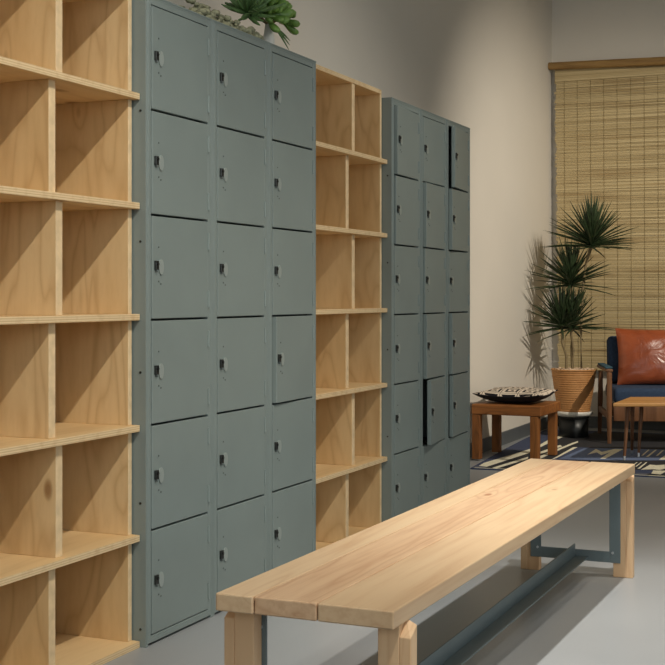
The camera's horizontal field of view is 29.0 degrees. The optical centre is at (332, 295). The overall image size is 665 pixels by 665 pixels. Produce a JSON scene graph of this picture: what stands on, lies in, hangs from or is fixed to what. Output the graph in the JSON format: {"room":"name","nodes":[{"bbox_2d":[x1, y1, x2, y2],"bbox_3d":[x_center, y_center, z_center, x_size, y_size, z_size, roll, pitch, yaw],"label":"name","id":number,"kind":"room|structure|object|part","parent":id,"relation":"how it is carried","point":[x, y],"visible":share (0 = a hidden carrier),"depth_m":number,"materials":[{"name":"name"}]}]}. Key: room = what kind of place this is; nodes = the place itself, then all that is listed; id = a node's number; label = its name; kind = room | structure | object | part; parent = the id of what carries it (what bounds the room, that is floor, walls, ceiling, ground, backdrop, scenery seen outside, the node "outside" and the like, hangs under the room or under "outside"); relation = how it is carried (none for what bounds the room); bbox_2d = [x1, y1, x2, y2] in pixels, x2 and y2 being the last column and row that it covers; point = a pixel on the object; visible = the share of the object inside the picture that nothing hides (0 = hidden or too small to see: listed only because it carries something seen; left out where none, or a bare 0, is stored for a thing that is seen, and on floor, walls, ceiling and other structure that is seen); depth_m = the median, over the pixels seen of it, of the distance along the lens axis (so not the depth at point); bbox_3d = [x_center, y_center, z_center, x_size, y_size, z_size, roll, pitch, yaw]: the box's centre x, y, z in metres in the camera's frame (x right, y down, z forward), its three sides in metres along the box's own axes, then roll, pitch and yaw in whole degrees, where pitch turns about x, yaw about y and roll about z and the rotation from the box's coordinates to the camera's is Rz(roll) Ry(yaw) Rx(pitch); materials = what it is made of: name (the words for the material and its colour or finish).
{"room":"changing room","nodes":[
{"label":"changing room","id":0,"kind":"room"},
{"bbox_2d":[166,0,551,442],"bbox_3d":[-0.891,-1.120,4.025,0.120,4.400,12.660,0,0,24],"label":"wall","id":1,"kind":"structure","parent":0,"point":[481,66],"depth_m":8.14,"materials":[{"name":"paint"}]},
{"bbox_2d":[470,416,547,457],"bbox_3d":[0.960,0.938,8.088,0.012,0.085,3.468,0,0,24],"label":"baseboard","id":2,"kind":"structure","parent":1,"relation":"attached to","point":[516,433],"depth_m":8.65,"materials":[{"name":"stone"}]},
{"bbox_2d":[103,426,664,664],"bbox_3d":[1.870,1.030,2.751,5.960,0.100,12.540,0,0,24],"label":"floor","id":3,"kind":"structure","parent":0,"point":[592,616],"depth_m":3.87,"materials":[{"name":"concrete"}]},
{"bbox_2d":[0,0,139,664],"bbox_3d":[-1.027,0.064,2.963,0.402,1.833,1.526,0,0,24],"label":"shelving unit","id":4,"kind":"object","parent":3,"relation":"on","point":[67,538],"visible":1,"depth_m":3.50,"materials":[{"name":"beige wood"}]},
{"bbox_3d":[-1.027,-0.556,2.963,0.402,0.018,1.526,0,0,24],"label":"shelf","id":5,"kind":"part","parent":4,"relation":"part of","materials":[{"name":"brown wood"}]},
{"bbox_3d":[-1.027,-0.251,2.963,0.402,0.018,1.526,0,0,24],"label":"shelf","id":6,"kind":"part","parent":4,"relation":"part of","materials":[{"name":"brown wood"}]},
{"bbox_3d":[-1.027,0.059,2.963,0.402,0.018,1.526,0,0,24],"label":"shelf","id":7,"kind":"part","parent":4,"relation":"part of","materials":[{"name":"brown wood"}]},
{"bbox_3d":[-1.027,0.369,2.963,0.402,0.018,1.526,0,0,24],"label":"shelf","id":8,"kind":"part","parent":4,"relation":"part of","materials":[{"name":"brown wood"}]},
{"bbox_3d":[-1.027,0.675,2.963,0.402,0.018,1.526,0,0,24],"label":"shelf","id":9,"kind":"part","parent":4,"relation":"part of","materials":[{"name":"brown wood"}]},
{"bbox_3d":[-1.036,-0.844,2.967,0.382,0.018,1.489,0,0,24],"label":"shelf","id":10,"kind":"part","parent":4,"relation":"part of","materials":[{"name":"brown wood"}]},
{"bbox_3d":[-0.735,-0.404,3.654,0.373,0.287,0.018,0,0,24],"label":"panel","id":11,"kind":"part","parent":4,"relation":"part of","materials":[{"name":"brown wood"}]},
{"bbox_3d":[-0.735,0.214,3.654,0.373,0.292,0.018,0,0,24],"label":"panel","id":12,"kind":"part","parent":4,"relation":"part of","materials":[{"name":"brown wood"}]},
{"bbox_3d":[-0.735,0.823,3.654,0.373,0.278,0.018,0,0,24],"label":"panel","id":13,"kind":"part","parent":4,"relation":"part of","materials":[{"name":"brown wood"}]},
{"bbox_3d":[-0.735,-0.709,3.654,0.373,0.288,0.018,0,0,24],"label":"panel","id":14,"kind":"part","parent":4,"relation":"part of","materials":[{"name":"brown wood"}]},
{"bbox_3d":[-0.735,-0.096,3.654,0.373,0.292,0.018,0,0,24],"label":"panel","id":15,"kind":"part","parent":4,"relation":"part of","materials":[{"name":"brown wood"}]},
{"bbox_3d":[-0.735,0.522,3.654,0.373,0.288,0.018,0,0,24],"label":"panel","id":16,"kind":"part","parent":4,"relation":"part of","materials":[{"name":"brown wood"}]},
{"bbox_3d":[-1.027,0.971,2.963,0.402,0.018,1.526,0,0,24],"label":"shelf","id":17,"kind":"part","parent":4,"relation":"part of","materials":[{"name":"brown wood"}]},
{"bbox_2d":[131,0,212,647],"bbox_3d":[-0.643,0.067,3.839,0.462,1.826,0.384,0,0,24],"label":"locker","id":18,"kind":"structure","parent":3,"relation":"on","point":[172,44],"depth_m":3.70,"materials":[{"name":"grey metal"}]},
{"bbox_3d":[-0.486,-0.377,3.643,0.004,0.043,0.025,0,0,24],"label":"lock plate","id":19,"kind":"part","parent":18,"relation":"part of","materials":[{"name":"silver metal"}]},
{"bbox_3d":[-0.486,-0.672,3.643,0.004,0.043,0.025,0,0,24],"label":"lock plate","id":20,"kind":"part","parent":18,"relation":"part of","materials":[{"name":"silver metal"}]},
{"bbox_3d":[-0.486,0.803,3.643,0.004,0.043,0.025,0,0,24],"label":"lock plate","id":21,"kind":"part","parent":18,"relation":"part of","materials":[{"name":"grey metal"}]},
{"bbox_3d":[-0.486,0.508,3.643,0.004,0.043,0.025,0,0,24],"label":"lock plate","id":22,"kind":"part","parent":18,"relation":"part of","materials":[{"name":"grey metal"}]},
{"bbox_3d":[-0.486,0.213,3.643,0.004,0.043,0.025,0,0,24],"label":"lock plate","id":23,"kind":"part","parent":18,"relation":"part of","materials":[{"name":"grey metal"}]},
{"bbox_3d":[-0.486,-0.082,3.643,0.004,0.043,0.025,0,0,24],"label":"lock plate","id":24,"kind":"part","parent":18,"relation":"part of","materials":[{"name":"silver metal"}]},
{"bbox_3d":[-0.450,0.804,3.753,0.018,0.289,0.320,0,0,24],"label":"door","id":25,"kind":"part","parent":18,"relation":"part of","materials":[{"name":"grey metal"}]},
{"bbox_3d":[-0.450,0.509,3.753,0.018,0.289,0.320,0,0,24],"label":"door","id":26,"kind":"part","parent":18,"relation":"part of","materials":[{"name":"grey metal"}]},
{"bbox_3d":[-0.450,0.214,3.753,0.018,0.289,0.320,0,0,24],"label":"door","id":27,"kind":"part","parent":18,"relation":"part of","materials":[{"name":"grey metal"}]},
{"bbox_3d":[-0.450,-0.081,3.753,0.018,0.289,0.320,0,0,24],"label":"door","id":28,"kind":"part","parent":18,"relation":"part of","materials":[{"name":"grey metal"}]},
{"bbox_3d":[-0.450,-0.376,3.753,0.018,0.289,0.320,0,0,24],"label":"door","id":29,"kind":"part","parent":18,"relation":"part of","materials":[{"name":"grey metal"}]},
{"bbox_3d":[-0.450,-0.670,3.753,0.018,0.289,0.320,0,0,24],"label":"door","id":30,"kind":"part","parent":18,"relation":"part of","materials":[{"name":"grey metal"}]},
{"bbox_2d":[213,20,268,615],"bbox_3d":[-0.490,0.067,4.189,0.462,1.826,0.384,0,0,24],"label":"locker","id":31,"kind":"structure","parent":3,"relation":"on","point":[240,58],"depth_m":4.09,"materials":[{"name":"grey metal"}]},
{"bbox_2d":[179,0,263,39],"bbox_3d":[-0.381,-0.883,4.147,0.162,0.070,0.459,0,0,24],"label":"clump","id":32,"kind":"object","parent":31,"relation":"on","point":[200,8],"visible":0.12,"depth_m":4.04,"materials":[{"name":"beige stone"}]},
{"bbox_3d":[-0.333,0.803,3.993,0.004,0.043,0.025,0,0,24],"label":"lock plate","id":33,"kind":"part","parent":31,"relation":"part of","materials":[{"name":"grey metal"}]},
{"bbox_3d":[-0.333,0.508,3.993,0.004,0.043,0.025,0,0,24],"label":"lock plate","id":34,"kind":"part","parent":31,"relation":"part of","materials":[{"name":"grey metal"}]},
{"bbox_3d":[-0.333,0.213,3.993,0.004,0.043,0.025,0,0,24],"label":"lock plate","id":35,"kind":"part","parent":31,"relation":"part of","materials":[{"name":"grey metal"}]},
{"bbox_3d":[-0.333,-0.082,3.993,0.004,0.043,0.025,0,0,24],"label":"lock plate","id":36,"kind":"part","parent":31,"relation":"part of","materials":[{"name":"silver metal"}]},
{"bbox_3d":[-0.333,-0.377,3.993,0.004,0.043,0.025,0,0,24],"label":"lock plate","id":37,"kind":"part","parent":31,"relation":"part of","materials":[{"name":"silver metal"}]},
{"bbox_3d":[-0.333,-0.672,3.993,0.004,0.043,0.025,0,0,24],"label":"lock plate","id":38,"kind":"part","parent":31,"relation":"part of","materials":[{"name":"silver metal"}]},
{"bbox_3d":[-0.296,0.804,4.103,0.018,0.289,0.320,0,0,24],"label":"door","id":39,"kind":"part","parent":31,"relation":"part of","materials":[{"name":"grey metal"}]},
{"bbox_3d":[-0.296,0.509,4.103,0.018,0.289,0.320,0,0,24],"label":"door","id":40,"kind":"part","parent":31,"relation":"part of","materials":[{"name":"grey metal"}]},
{"bbox_3d":[-0.296,0.214,4.103,0.018,0.289,0.320,0,0,24],"label":"door","id":41,"kind":"part","parent":31,"relation":"part of","materials":[{"name":"grey metal"}]},
{"bbox_3d":[-0.296,-0.081,4.103,0.018,0.289,0.320,0,0,24],"label":"door","id":42,"kind":"part","parent":31,"relation":"part of","materials":[{"name":"grey metal"}]},
{"bbox_3d":[-0.296,-0.376,4.103,0.018,0.289,0.320,0,0,24],"label":"door","id":43,"kind":"part","parent":31,"relation":"part of","materials":[{"name":"grey metal"}]},
{"bbox_3d":[-0.296,-0.670,4.103,0.018,0.289,0.320,0,0,24],"label":"door","id":44,"kind":"part","parent":31,"relation":"part of","materials":[{"name":"grey metal"}]},
{"bbox_2d":[269,42,315,569],"bbox_3d":[-0.331,0.067,4.537,0.474,1.826,0.384,0,0,24],"label":"locker","id":45,"kind":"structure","parent":3,"relation":"on","point":[292,75],"depth_m":4.43,"materials":[{"name":"grey metal"}]},
{"bbox_2d":[221,0,299,49],"bbox_3d":[-0.241,-0.957,4.402,0.220,0.218,0.415,0,0,24],"label":"succulent","id":46,"kind":"object","parent":45,"relation":"on","point":[273,11],"visible":0.94,"depth_m":4.35,"materials":[{"name":"green plant"}]},
{"bbox_2d":[263,24,274,43],"bbox_3d":[-0.219,-0.895,4.424,0.044,0.094,0.044,0,0,24],"label":"vase","id":47,"kind":"object","parent":45,"relation":"on","point":[268,36],"depth_m":4.41,"materials":[{"name":"white ceramic"}]},
{"bbox_3d":[-0.179,0.803,4.342,0.004,0.043,0.025,0,0,24],"label":"lock plate","id":48,"kind":"part","parent":45,"relation":"part of","materials":[{"name":"grey metal"}]},
{"bbox_3d":[-0.179,0.508,4.342,0.004,0.043,0.025,0,0,24],"label":"lock plate","id":49,"kind":"part","parent":45,"relation":"part of","materials":[{"name":"grey metal"}]},
{"bbox_3d":[-0.179,-0.082,4.342,0.004,0.043,0.025,0,0,24],"label":"lock plate","id":50,"kind":"part","parent":45,"relation":"part of","materials":[{"name":"silver metal"}]},
{"bbox_3d":[-0.179,-0.377,4.342,0.004,0.043,0.025,0,0,24],"label":"lock plate","id":51,"kind":"part","parent":45,"relation":"part of","materials":[{"name":"silver metal"}]},
{"bbox_3d":[-0.179,-0.672,4.342,0.004,0.043,0.025,0,0,24],"label":"lock plate","id":52,"kind":"part","parent":45,"relation":"part of","materials":[{"name":"silver metal"}]},
{"bbox_3d":[-0.169,0.213,4.338,0.004,0.043,0.025,0,0,21],"label":"lock plate","id":53,"kind":"part","parent":45,"relation":"part of","materials":[{"name":"grey metal"}]},
{"bbox_3d":[-0.143,0.804,4.453,0.018,0.289,0.320,0,0,24],"label":"door","id":54,"kind":"part","parent":45,"relation":"part of","materials":[{"name":"grey metal"}]},
{"bbox_3d":[-0.143,0.509,4.453,0.018,0.289,0.320,0,0,24],"label":"door","id":55,"kind":"part","parent":45,"relation":"part of","materials":[{"name":"grey metal"}]},
{"bbox_3d":[-0.137,0.214,4.450,0.018,0.289,0.320,0,0,21],"label":"door","id":56,"kind":"part","parent":45,"relation":"part of","materials":[{"name":"grey metal"}]},
{"bbox_3d":[-0.143,-0.081,4.453,0.018,0.289,0.320,0,0,24],"label":"door","id":57,"kind":"part","parent":45,"relation":"part of","materials":[{"name":"grey metal"}]},
{"bbox_3d":[-0.143,-0.376,4.453,0.018,0.289,0.320,0,0,24],"label":"door","id":58,"kind":"part","parent":45,"relation":"part of","materials":[{"name":"grey metal"}]},
{"bbox_3d":[-0.143,-0.670,4.453,0.018,0.289,0.320,0,0,24],"label":"door","id":59,"kind":"part","parent":45,"relation":"part of","materials":[{"name":"grey metal"}]},
{"bbox_2d":[316,64,386,549],"bbox_3d":[-0.107,0.064,5.064,0.402,1.833,0.752,0,0,24],"label":"shelving unit","id":60,"kind":"object","parent":3,"relation":"on","point":[349,160],"visible":0.34,"depth_m":5.09,"materials":[{"name":"beige wood"}]},
{"bbox_3d":[-0.107,0.971,5.064,0.402,0.018,0.752,0,0,24],"label":"shelf","id":61,"kind":"part","parent":60,"relation":"part of","materials":[{"name":"brown wood"}]},
{"bbox_3d":[-0.117,-0.844,5.068,0.382,0.018,0.715,0,0,24],"label":"shelf","id":62,"kind":"part","parent":60,"relation":"part of","materials":[{"name":"brown wood"}]},
{"bbox_3d":[-0.107,-0.556,5.064,0.402,0.018,0.752,0,0,24],"label":"shelf","id":63,"kind":"part","parent":60,"relation":"part of","materials":[{"name":"brown wood"}]},
{"bbox_3d":[-0.107,-0.251,5.064,0.402,0.018,0.752,0,0,24],"label":"shelf","id":64,"kind":"part","parent":60,"relation":"part of","materials":[{"name":"brown wood"}]},
{"bbox_3d":[-0.107,0.059,5.064,0.402,0.018,0.752,0,0,24],"label":"shelf","id":65,"kind":"part","parent":60,"relation":"part of","materials":[{"name":"brown wood"}]},
{"bbox_3d":[-0.107,0.369,5.064,0.402,0.018,0.752,0,0,24],"label":"shelf","id":66,"kind":"part","parent":60,"relation":"part of","materials":[{"name":"brown wood"}]},
{"bbox_3d":[-0.107,0.675,5.064,0.402,0.018,0.752,0,0,24],"label":"shelf","id":67,"kind":"part","parent":60,"relation":"part of","materials":[{"name":"brown wood"}]},
{"bbox_3d":[0.030,-0.404,5.400,0.373,0.287,0.018,0,0,24],"label":"panel","id":68,"kind":"part","parent":60,"relation":"part of","materials":[{"name":"brown wood"}]},
{"bbox_3d":[0.030,0.214,5.400,0.373,0.292,0.018,0,0,24],"label":"panel","id":69,"kind":"part","parent":60,"relation":"part of","materials":[{"name":"brown wood"}]},
{"bbox_3d":[0.030,0.823,5.400,0.373,0.278,0.018,0,0,24],"label":"panel","id":70,"kind":"part","parent":60,"relation":"part of","materials":[{"name":"brown wood"}]},
{"bbox_3d":[0.030,-0.709,5.400,0.373,0.288,0.018,0,0,24],"label":"panel","id":71,"kind":"part","parent":60,"relation":"part of","materials":[{"name":"brown wood"}]},
{"bbox_3d":[0.030,-0.096,5.400,0.373,0.292,0.018,0,0,24],"label":"panel","id":72,"kind":"part","parent":60,"relation":"part of","materials":[{"name":"brown wood"}]},
{"bbox_3d":[0.030,0.522,5.400,0.373,0.288,0.018,0,0,24],"label":"panel","id":73,"kind":"part","parent":60,"relation":"part of","materials":[{"name":"brown wood"}]},
{"bbox_2d":[382,97,420,521],"bbox_3d":[0.122,0.078,5.571,0.475,1.804,0.358,0,0,24],"label":"locker","id":74,"kind":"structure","parent":3,"relation":"on","point":[401,121],"depth_m":5.41,"materials":[{"name":"grey metal"}]},
{"bbox_3d":[0.310,0.806,5.488,0.018,0.285,0.295,0,0,24],"label":"door","id":75,"kind":"part","parent":74,"relation":"part of","materials":[{"name":"grey metal"}]},
{"bbox_3d":[0.310,0.515,5.488,0.018,0.285,0.295,0,0,24],"label":"door","id":76,"kind":"part","parent":74,"relation":"part of","materials":[{"name":"grey metal"}]},
{"bbox_3d":[0.310,0.224,5.488,0.018,0.285,0.295,0,0,24],"label":"door","id":77,"kind":"part","parent":74,"relation":"part of","materials":[{"name":"grey metal"}]},
{"bbox_3d":[0.310,-0.068,5.488,0.018,0.285,0.295,0,0,24],"label":"door","id":78,"kind":"part","parent":74,"relation":"part of","materials":[{"name":"grey metal"}]},
{"bbox_3d":[0.312,-0.359,5.486,0.018,0.285,0.295,0,0,22],"label":"door","id":79,"kind":"part","parent":74,"relation":"part of","materials":[{"name":"grey metal"}]},
{"bbox_3d":[0.316,-0.650,5.485,0.018,0.285,0.295,0,0,21],"label":"door","id":80,"kind":"part","parent":74,"relation":"part of","materials":[{"name":"grey metal"}]},
{"bbox_2d":[216,458,634,664],"bbox_3d":[0.411,0.781,3.507,0.405,0.397,2.317,0,0,24],"label":"bench","id":81,"kind":"object","parent":3,"relation":"on","point":[382,575],"visible":1,"depth_m":3.04,"materials":[{"name":"brown wood"}]},
{"bbox_3d":[-0.180,0.798,2.578,0.067,0.364,0.036,0,0,24],"label":"leg","id":82,"kind":"part","parent":81,"relation":"part of","materials":[{"name":"brown wood"}]},
{"bbox_3d":[-0.021,0.774,2.533,0.319,0.311,0.006,0,0,24],"label":"frame","id":83,"kind":"part","parent":81,"relation":"part of","materials":[{"name":"paint"}]},
{"bbox_3d":[0.124,0.798,2.446,0.067,0.364,0.036,0,0,24],"label":"leg","id":84,"kind":"part","parent":81,"relation":"part of","materials":[{"name":"brown wood"}]},
{"bbox_3d":[0.714,0.798,4.619,0.067,0.364,0.036,0,0,24],"label":"leg","id":85,"kind":"part","parent":81,"relation":"part of","materials":[{"name":"brown wood"}]},
{"bbox_3d":[0.855,0.774,4.534,0.319,0.311,0.006,0,0,24],"label":"frame","id":86,"kind":"part","parent":81,"relation":"part of","materials":[{"name":"paint"}]},
{"bbox_3d":[1.017,0.798,4.487,0.067,0.364,0.036,0,0,24],"label":"leg","id":87,"kind":"part","parent":81,"relation":"part of","materials":[{"name":"brown wood"}]},
{"bbox_2d":[421,109,446,504],"bbox_3d":[0.274,0.078,5.894,0.495,1.804,0.358,0,0,24],"label":"locker","id":88,"kind":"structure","parent":3,"relation":"on","point":[433,126],"depth_m":5.79,"materials":[{"name":"grey metal"}]},
{"bbox_3d":[0.453,0.806,5.814,0.018,0.285,0.295,0,0,24],"label":"door","id":89,"kind":"part","parent":88,"relation":"part of","materials":[{"name":"grey metal"}]},
{"bbox_3d":[0.460,0.224,5.811,0.018,0.285,0.295,0,0,21],"label":"door","id":90,"kind":"part","parent":88,"relation":"part of","materials":[{"name":"grey metal"}]},
{"bbox_3d":[0.456,-0.068,5.813,0.018,0.285,0.295,0,0,22],"label":"door","id":91,"kind":"part","parent":88,"relation":"part of","materials":[{"name":"grey metal"}]},
{"bbox_3d":[0.459,-0.359,5.812,0.018,0.285,0.295,0,0,21],"label":"door","id":92,"kind":"part","parent":88,"relation":"part of","materials":[{"name":"grey metal"}]},
{"bbox_3d":[0.453,-0.650,5.814,0.018,0.285,0.295,0,0,24],"label":"door","id":93,"kind":"part","parent":88,"relation":"part of","materials":[{"name":"grey metal"}]},
{"bbox_3d":[0.469,0.515,5.808,0.018,0.285,0.295,0,0,17],"label":"door","id":94,"kind":"part","parent":88,"relation":"part of","materials":[{"name":"grey metal"}]},
{"bbox_2d":[447,119,469,493],"bbox_3d":[0.414,0.078,6.222,0.489,1.804,0.358,0,0,24],"label":"locker","id":95,"kind":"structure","parent":3,"relation":"on","point":[458,135],"depth_m":6.12,"materials":[{"name":"grey metal"}]},
{"bbox_3d":[0.596,0.806,6.141,0.018,0.285,0.295,0,0,24],"label":"door","id":96,"kind":"part","parent":95,"relation":"part of","materials":[{"name":"grey metal"}]},
{"bbox_3d":[0.596,-0.068,6.141,0.018,0.285,0.295,0,0,24],"label":"door","id":97,"kind":"part","parent":95,"relation":"part of","materials":[{"name":"grey metal"}]},
{"bbox_3d":[0.604,0.515,6.137,0.018,0.285,0.295,0,0,20],"label":"door","id":98,"kind":"part","parent":95,"relation":"part of","materials":[{"name":"grey metal"}]},
{"bbox_3d":[0.603,0.224,6.138,0.018,0.285,0.295,0,0,21],"label":"door","id":99,"kind":"part","parent":95,"relation":"part of","materials":[{"name":"grey metal"}]},
{"bbox_3d":[0.603,-0.359,6.138,0.018,0.285,0.295,0,0,21],"label":"door","id":100,"kind":"part","parent":95,"relation":"part of","materials":[{"name":"grey metal"}]},
{"bbox_3d":[0.609,-0.650,6.135,0.018,0.285,0.295,0,0,18],"label":"door","id":101,"kind":"part","parent":95,"relation":"part of","materials":[{"name":"grey metal"}]},
{"bbox_2d":[470,429,664,477],"bbox_3d":[2.798,0.976,7.688,3.620,0.008,2.390,0,0,24],"label":"rug","id":102,"kind":"object","parent":3,"relation":"on","point":[595,447],"visible":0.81,"depth_m":8.03,"materials":[{"name":"blue fabric"}]},
{"bbox_2d":[472,400,559,458],"bbox_3d":[1.112,0.807,7.758,0.425,0.328,0.435,0,0,25],"label":"side table","id":103,"kind":"object","parent":102,"relation":"on","point":[537,409],"visible":0.94,"depth_m":7.64,"materials":[{"name":"brown wood"}]},
{"bbox_3d":[0.863,0.838,7.664,0.050,0.267,0.050,0,0,25],"label":"leg","id":104,"kind":"part","parent":103,"relation":"part of","materials":[{"name":"brown wood"}]},
{"bbox_3d":[1.023,0.838,8.004,0.050,0.267,0.050,0,0,25],"label":"leg","id":105,"kind":"part","parent":103,"relation":"part of","materials":[{"name":"brown wood"}]},
{"bbox_2d":[472,387,557,402],"bbox_3d":[1.111,0.599,7.788,0.410,0.088,0.410,0,1,26],"label":"bowl","id":106,"kind":"object","parent":103,"relation":"on","point":[498,394],"visible":1,"depth_m":7.66,"materials":[{"name":"fabric"}]},
{"bbox_3d":[1.185,0.838,7.513,0.050,0.267,0.050,0,0,25],"label":"leg","id":107,"kind":"part","parent":103,"relation":"part of","materials":[{"name":"brown wood"}]},
{"bbox_3d":[1.345,0.838,7.853,0.050,0.267,0.050,0,0,25],"label":"leg","id":108,"kind":"part","parent":103,"relation":"part of","materials":[{"name":"brown wood"}]},
{"bbox_2d":[558,416,588,437],"bbox_3d":[1.672,0.901,8.907,0.216,0.140,0.216,0,0,24],"label":"plant stand","id":109,"kind":"object","parent":102,"relation":"on","point":[571,427],"visible":0.8,"depth_m":8.82,"materials":[{"name":"black metal"}]},
{"bbox_2d":[551,368,596,411],"bbox_3d":[1.672,0.658,8.907,0.316,0.306,0.316,0,0,24],"label":"pot","id":110,"kind":"object","parent":109,"relation":"on","point":[575,386],"depth_m":8.80,"materials":[{"name":"wicker"}]},
{"bbox_2d":[523,193,638,416],"bbox_3d":[1.739,0.053,8.878,0.782,1.555,0.715,0,0,24],"label":"dracaena","id":111,"kind":"object","parent":109,"relation":"on","point":[575,386],"visible":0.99,"depth_m":8.85,"materials":[{"name":"green plant"}]},
{"bbox_3d":[1.609,0.080,8.932,0.500,0.433,0.626,0,0,24],"label":"crown","id":112,"kind":"part","parent":111,"relation":"part of","materials":[{"name":"green plant"}]},
{"bbox_3d":[1.604,0.360,8.906,0.052,0.341,0.032,0,0,24],"label":"stem","id":113,"kind":"part","parent":111,"relation":"part of","materials":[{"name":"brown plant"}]},
{"bbox_3d":[1.670,-0.214,8.936,0.609,0.433,0.661,0,0,24],"label":"crown","id":114,"kind":"part","parent":111,"relation":"part of","materials":[{"name":"green plant"}]},
{"bbox_3d":[1.664,0.363,8.922,0.022,0.336,0.041,0,0,-2],"label":"stem","id":115,"kind":"part","parent":111,"relation":"part of","materials":[{"name":"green plant"}]},
{"bbox_3d":[1.655,0.213,8.930,0.059,0.636,0.047,0,0,24],"label":"stem","id":116,"kind":"part","parent":111,"relation":"part of","materials":[{"name":"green plant"}]},
{"bbox_3d":[1.695,0.113,8.934,0.552,0.441,0.542,0,0,24],"label":"crown","id":117,"kind":"part","parent":111,"relation":"part of","materials":[{"name":"green plant"}]},
{"bbox_3d":[1.753,0.080,8.882,0.035,0.902,0.097,0,0,-40],"label":"stem","id":118,"kind":"part","parent":111,"relation":"part of","materials":[{"name":"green plant"}]},
{"bbox_3d":[1.772,-0.493,8.863,0.710,0.462,0.716,0,0,24],"label":"crown","id":119,"kind":"part","parent":111,"relation":"part of","materials":[{"name":"green plant"}]},
{"bbox_2d":[597,336,664,443],"bbox_3d":[2.262,0.625,8.723,0.868,0.692,0.632,0,0,6],"label":"armchair","id":120,"kind":"object","parent":102,"relation":"on","point":[614,392],"visible":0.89,"depth_m":8.47,"materials":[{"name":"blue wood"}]},
{"bbox_3d":[1.881,0.744,9.030,0.036,0.449,0.098,0,0,6],"label":"leg","id":121,"kind":"part","parent":120,"relation":"part of","materials":[{"name":"brown wood"}]},
{"bbox_3d":[1.853,0.791,8.753,0.024,0.040,0.530,0,0,6],"label":"rail","id":122,"kind":"part","parent":120,"relation":"part of","materials":[{"name":"brown wood"}]},
{"bbox_3d":[1.852,0.491,8.748,0.044,0.020,0.600,0,0,6],"label":"armrest","id":123,"kind":"part","parent":120,"relation":"part of","materials":[{"name":"brown wood"}]},
{"bbox_3d":[1.824,0.734,8.469,0.037,0.475,0.038,0,0,6],"label":"leg","id":124,"kind":"part","parent":120,"relation":"part of","materials":[{"name":"brown wood"}]},
{"bbox_3d":[2.289,0.443,8.915,0.755,0.327,0.100,0,-10,6],"label":"backrest","id":125,"kind":"part","parent":120,"relation":"part of","materials":[{"name":"blue fabric"}]},
{"bbox_2d":[605,383,664,401],"bbox_3d":[2.261,0.657,8.687,0.765,0.104,0.540,0,0,6],"label":"seat cushion","id":126,"kind":"object","parent":120,"relation":"on","point":[617,393],"depth_m":8.45,"materials":[{"name":"blue fabric"}]},
{"bbox_3d":[2.240,0.777,8.453,0.770,0.098,0.020,0,0,6],"label":"rail","id":127,"kind":"part","parent":120,"relation":"part of","materials":[{"name":"brown wood"}]},
{"bbox_2d":[615,328,664,384],"bbox_3d":[2.242,0.413,8.775,0.600,0.384,0.194,0,0,6],"label":"leather pillow","id":128,"kind":"object","parent":120,"relation":"on","point":[641,352],"visible":1,"depth_m":8.73,"materials":[{"name":"orange leather"}]},
{"bbox_2d":[613,397,664,459],"bbox_3d":[2.212,0.799,7.740,1.147,0.345,0.480,0,0,0],"label":"coffee table","id":129,"kind":"object","parent":102,"relation":"on","point":[630,403],"visible":1,"depth_m":7.70,"materials":[{"name":"brown wood"}]},
{"bbox_3d":[1.738,0.795,7.605,0.028,0.301,0.069,0,0,44],"label":"leg","id":130,"kind":"part","parent":129,"relation":"part of","materials":[{"name":"brown wood"}]},
{"bbox_3d":[1.817,0.794,7.801,0.028,0.311,0.228,0,0,11],"label":"leg","id":131,"kind":"part","parent":129,"relation":"part of","materials":[{"name":"brown wood"}]},
{"bbox_3d":[1.859,0.795,7.771,0.028,0.303,0.095,0,0,32],"label":"leg","id":132,"kind":"part","parent":129,"relation":"part of","materials":[{"name":"brown wood"}]},
{"bbox_2d":[552,0,664,416],"bbox_3d":[4.409,-1.120,8.550,5.960,4.400,0.120,0,0,24],"label":"wall","id":133,"kind":"structure","parent":0,"point":[582,30],"depth_m":9.53,"materials":[{"name":"paint"}]},
{"bbox_2d":[548,57,664,370],"bbox_3d":[3.019,-0.597,8.987,3.057,2.293,0.079,0,0,24],"label":"bamboo blind","id":134,"kind":"object","parent":133,"relation":"attached to","point":[593,72],"visible":0.7,"depth_m":9.43,"materials":[{"name":"beige wood"}]},
{"bbox_3d":[3.016,-1.681,8.979,3.057,0.123,0.062,0,0,24],"label":"rod","id":135,"kind":"part","parent":134,"relation":"part of","materials":[{"name":"brown wood"}]},
{"bbox_2d":[557,415,664,430],"bbox_3d":[4.388,0.938,8.487,5.947,0.085,0.012,0,0,24],"label":"baseboard","id":136,"kind":"structure","parent":133,"relation":"attached to","point":[592,420],"depth_m":9.47,"materials":[{"name":"stone"}]}
]}

